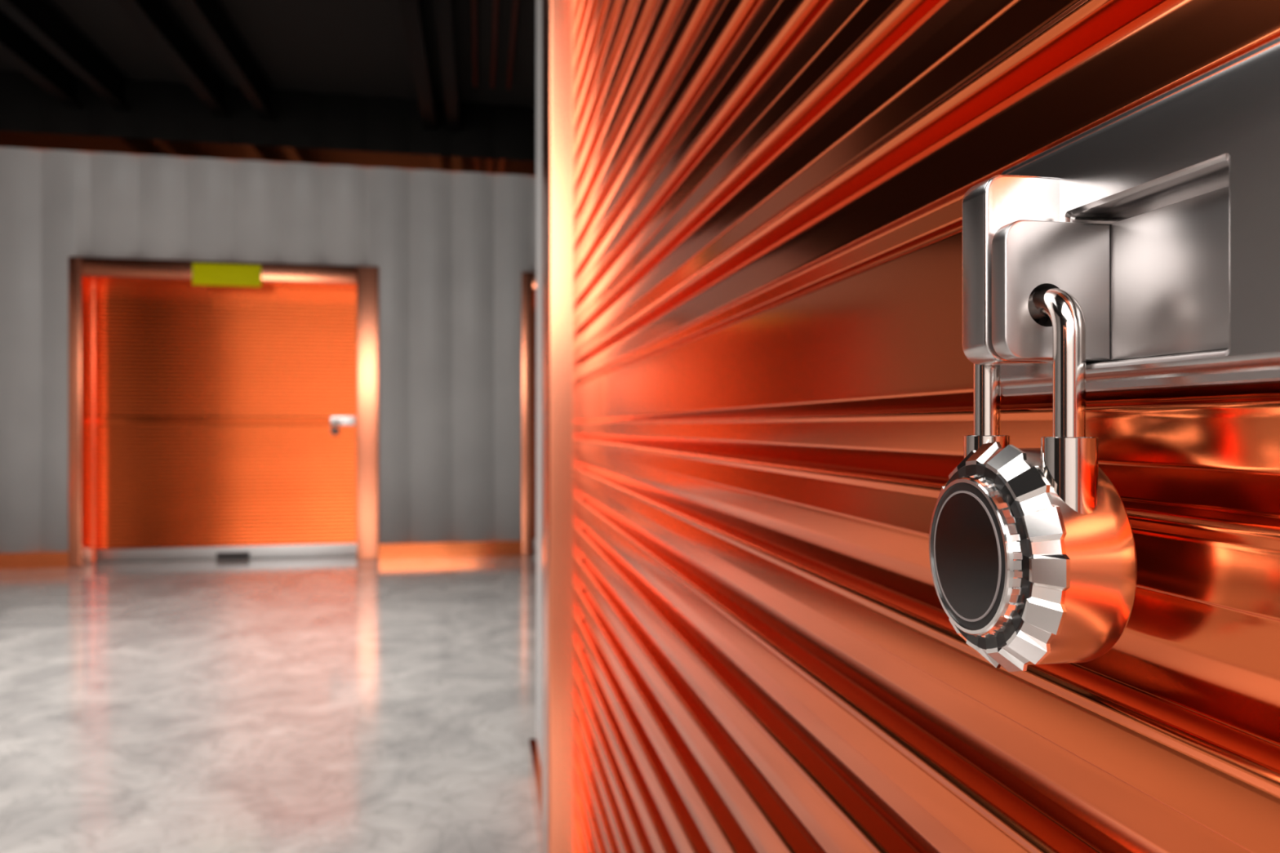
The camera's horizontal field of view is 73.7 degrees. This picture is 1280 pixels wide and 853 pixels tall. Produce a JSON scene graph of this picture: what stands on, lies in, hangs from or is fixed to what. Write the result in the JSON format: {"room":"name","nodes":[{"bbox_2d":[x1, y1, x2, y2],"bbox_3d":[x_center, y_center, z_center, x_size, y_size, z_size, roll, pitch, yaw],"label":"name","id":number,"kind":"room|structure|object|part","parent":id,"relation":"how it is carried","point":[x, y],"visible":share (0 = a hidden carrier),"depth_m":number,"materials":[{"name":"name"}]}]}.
{"room":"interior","nodes":[
{"label":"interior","id":0,"kind":"room"},
{"bbox_2d":[0,70,536,553],"bbox_3d":[-2.741,-1.125,9.749,12.606,5.250,0.065,0,0,-11],"label":"wall","id":1,"kind":"structure","parent":0,"point":[451,251],"depth_m":9.60,"materials":[{"name":"grey metal"}]},
{"bbox_2d":[0,551,68,568],"bbox_3d":[-7.511,1.417,8.839,2.894,0.165,0.054,0,0,-11],"label":"baseboard","id":2,"kind":"structure","parent":1,"relation":"attached to","point":[38,559],"depth_m":9.02,"materials":[{"name":"orange paint"}]},
{"bbox_2d":[68,256,378,567],"bbox_3d":[-4.556,-0.155,9.556,3.179,3.310,0.384,0,0,-11],"label":"door","id":3,"kind":"structure","parent":1,"relation":"in","point":[201,417],"depth_m":9.62,"materials":[{"name":"orange paint"}]},
{"bbox_3d":[-4.635,1.429,9.681,2.785,0.142,0.045,0,0,-11],"label":"rail","id":4,"kind":"part","parent":3,"relation":"part of","materials":[{"name":"grey metal"}]},
{"bbox_2d":[192,262,261,286],"bbox_3d":[-4.529,-1.662,9.362,0.703,0.236,0.022,0,0,-11],"label":"sign","id":5,"kind":"object","parent":3,"relation":"attached to","point":[208,274],"visible":1,"depth_m":9.35,"materials":[{"name":"yellow plastic"}]},
{"bbox_3d":[-4.600,1.458,9.646,0.340,0.065,0.039,0,0,-11],"label":"pull handle","id":6,"kind":"part","parent":3,"relation":"part of","materials":[{"name":"grey metal"}]},
{"bbox_2d":[330,422,338,435],"bbox_3d":[-3.521,0.022,9.839,0.092,0.153,0.044,0,0,-8],"label":"padlock","id":7,"kind":"object","parent":3,"relation":"hanging from","point":[334,430],"visible":1,"depth_m":9.82,"materials":[{"name":"silver metal"}]},
{"bbox_3d":[-3.442,-0.068,9.886,0.279,0.107,0.023,0,0,-11],"label":"latch plate","id":8,"kind":"part","parent":3,"relation":"part of","materials":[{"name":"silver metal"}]},
{"bbox_2d":[0,130,536,177],"bbox_3d":[-2.742,-3.025,9.739,12.600,0.170,0.044,0,0,-11],"label":"trim","id":9,"kind":"structure","parent":1,"relation":"attached to","point":[32,140],"depth_m":9.45,"materials":[{"name":"orange paint"}]},
{"bbox_2d":[378,540,521,559],"bbox_3d":[-2.176,1.417,9.840,1.604,0.165,0.054,0,0,-11],"label":"baseboard","id":10,"kind":"structure","parent":1,"relation":"attached to","point":[407,550],"depth_m":9.81,"materials":[{"name":"orange paint"}]},
{"bbox_2d":[521,271,536,555],"bbox_3d":[0.145,-0.155,10.438,3.179,3.310,0.384,0,0,-11],"label":"door","id":11,"kind":"structure","parent":1,"relation":"in","point":[528,278],"depth_m":9.97,"materials":[{"name":"orange metal"}]},
{"bbox_3d":[0.066,1.429,10.563,2.785,0.142,0.045,0,0,-11],"label":"rail","id":12,"kind":"part","parent":11,"relation":"part of","materials":[{"name":"grey metal"}]},
{"bbox_2d":[0,0,536,107],"bbox_3d":[-1.425,-3.800,2.175,12.800,0.100,16.400,0,0,-11],"label":"ceiling","id":13,"kind":"structure","parent":0,"point":[359,47],"depth_m":8.41,"materials":[{"name":"black paint"}]},
{"bbox_2d":[0,8,83,108],"bbox_3d":[-4.585,-3.575,1.409,0.150,0.350,15.660,0,0,-11],"label":"ceiling beam","id":14,"kind":"structure","parent":13,"relation":"attached to","point":[18,46],"depth_m":8.29,"materials":[{"name":"black metal"}]},
{"bbox_2d":[0,0,130,111],"bbox_3d":[-4.119,-3.575,1.497,0.130,0.350,15.660,0,0,-11],"label":"ceiling beam","id":15,"kind":"structure","parent":13,"relation":"attached to","point":[42,20],"depth_m":7.97,"materials":[{"name":"black metal"}]},
{"bbox_2d":[115,0,229,117],"bbox_3d":[-3.146,-3.575,1.679,0.150,0.350,15.660,0,0,-11],"label":"ceiling beam","id":16,"kind":"structure","parent":13,"relation":"attached to","point":[158,21],"depth_m":8.01,"materials":[{"name":"black metal"}]},
{"bbox_2d":[177,0,274,119],"bbox_3d":[-2.680,-3.575,1.766,0.130,0.350,15.660,0,0,-11],"label":"ceiling beam","id":17,"kind":"structure","parent":13,"relation":"attached to","point":[211,18],"depth_m":8.02,"materials":[{"name":"black metal"}]},
{"bbox_2d":[398,0,436,130],"bbox_3d":[-0.964,-3.575,2.088,0.150,0.350,15.660,0,0,-11],"label":"ceiling beam","id":18,"kind":"structure","parent":13,"relation":"attached to","point":[412,11],"depth_m":8.02,"materials":[{"name":"black metal"}]},
{"bbox_2d":[434,0,459,131],"bbox_3d":[-0.700,-3.575,2.138,0.130,0.350,15.660,0,0,-11],"label":"ceiling beam","id":19,"kind":"structure","parent":13,"relation":"attached to","point":[444,9],"depth_m":7.99,"materials":[{"name":"black metal"}]},
{"bbox_2d":[471,0,477,87],"bbox_3d":[-0.538,-3.650,2.595,0.044,0.044,13.300,0,0,-11],"label":"conduit","id":20,"kind":"object","parent":13,"relation":"attached to","point":[473,2],"visible":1,"depth_m":8.04,"materials":[{"name":"brown metal"}]},
{"bbox_2d":[490,0,498,88],"bbox_3d":[-0.356,-3.650,2.630,0.044,0.044,13.300,0,0,-11],"label":"conduit","id":21,"kind":"object","parent":13,"relation":"attached to","point":[495,2],"visible":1,"depth_m":8.05,"materials":[{"name":"brown metal"}]},
{"bbox_2d":[506,0,518,89],"bbox_3d":[-0.190,-3.650,2.661,0.044,0.044,13.300,0,0,-11],"label":"conduit","id":22,"kind":"object","parent":13,"relation":"attached to","point":[515,6],"visible":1,"depth_m":8.06,"materials":[{"name":"brown metal"}]},
{"bbox_2d":[0,551,539,852],"bbox_3d":[-1.425,1.550,2.175,12.800,0.100,16.400,0,0,-11],"label":"floor","id":23,"kind":"structure","parent":0,"point":[330,704],"depth_m":4.54,"materials":[{"name":"concrete"}]},
{"bbox_2d":[536,0,542,770],"bbox_3d":[2.948,-1.125,-0.429,5.164,5.250,9.270,0,0,-11],"label":"wall","id":24,"kind":"structure","parent":0,"point":[539,2],"depth_m":3.42,"materials":[{"name":"grey metal"}]},
{"bbox_2d":[528,738,542,852],"bbox_3d":[-0.351,1.417,3.069,0.029,0.165,1.178,0,0,-11],"label":"baseboard","id":25,"kind":"structure","parent":24,"relation":"attached to","point":[535,767],"depth_m":3.28,"materials":[{"name":"orange paint"}]},
{"bbox_2d":[542,0,1279,852],"bbox_3d":[0.195,-0.155,0.957,0.384,3.310,3.170,0,0,-11],"label":"door","id":26,"kind":"structure","parent":24,"relation":"in","point":[784,242],"depth_m":0.55,"materials":[{"name":"orange paint"}]},
{"bbox_2d":[928,288,1137,671],"bbox_3d":[0.154,0.022,0.350,0.044,0.153,0.092,0,0,-8],"label":"padlock","id":27,"kind":"object","parent":26,"relation":"hanging from","point":[1033,552],"visible":0.93,"depth_m":0.32,"materials":[{"name":"silver metal"}]},
{"bbox_3d":[0.138,0.052,0.348,0.011,0.067,0.067,0,0,-8],"label":"dial knob","id":28,"kind":"part","parent":27,"relation":"part of","materials":[{"name":"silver metal"}]},
{"bbox_3d":[0.200,-0.068,0.271,0.023,0.107,0.279,0,0,-11],"label":"latch plate","id":29,"kind":"part","parent":26,"relation":"part of","materials":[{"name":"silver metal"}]}
]}

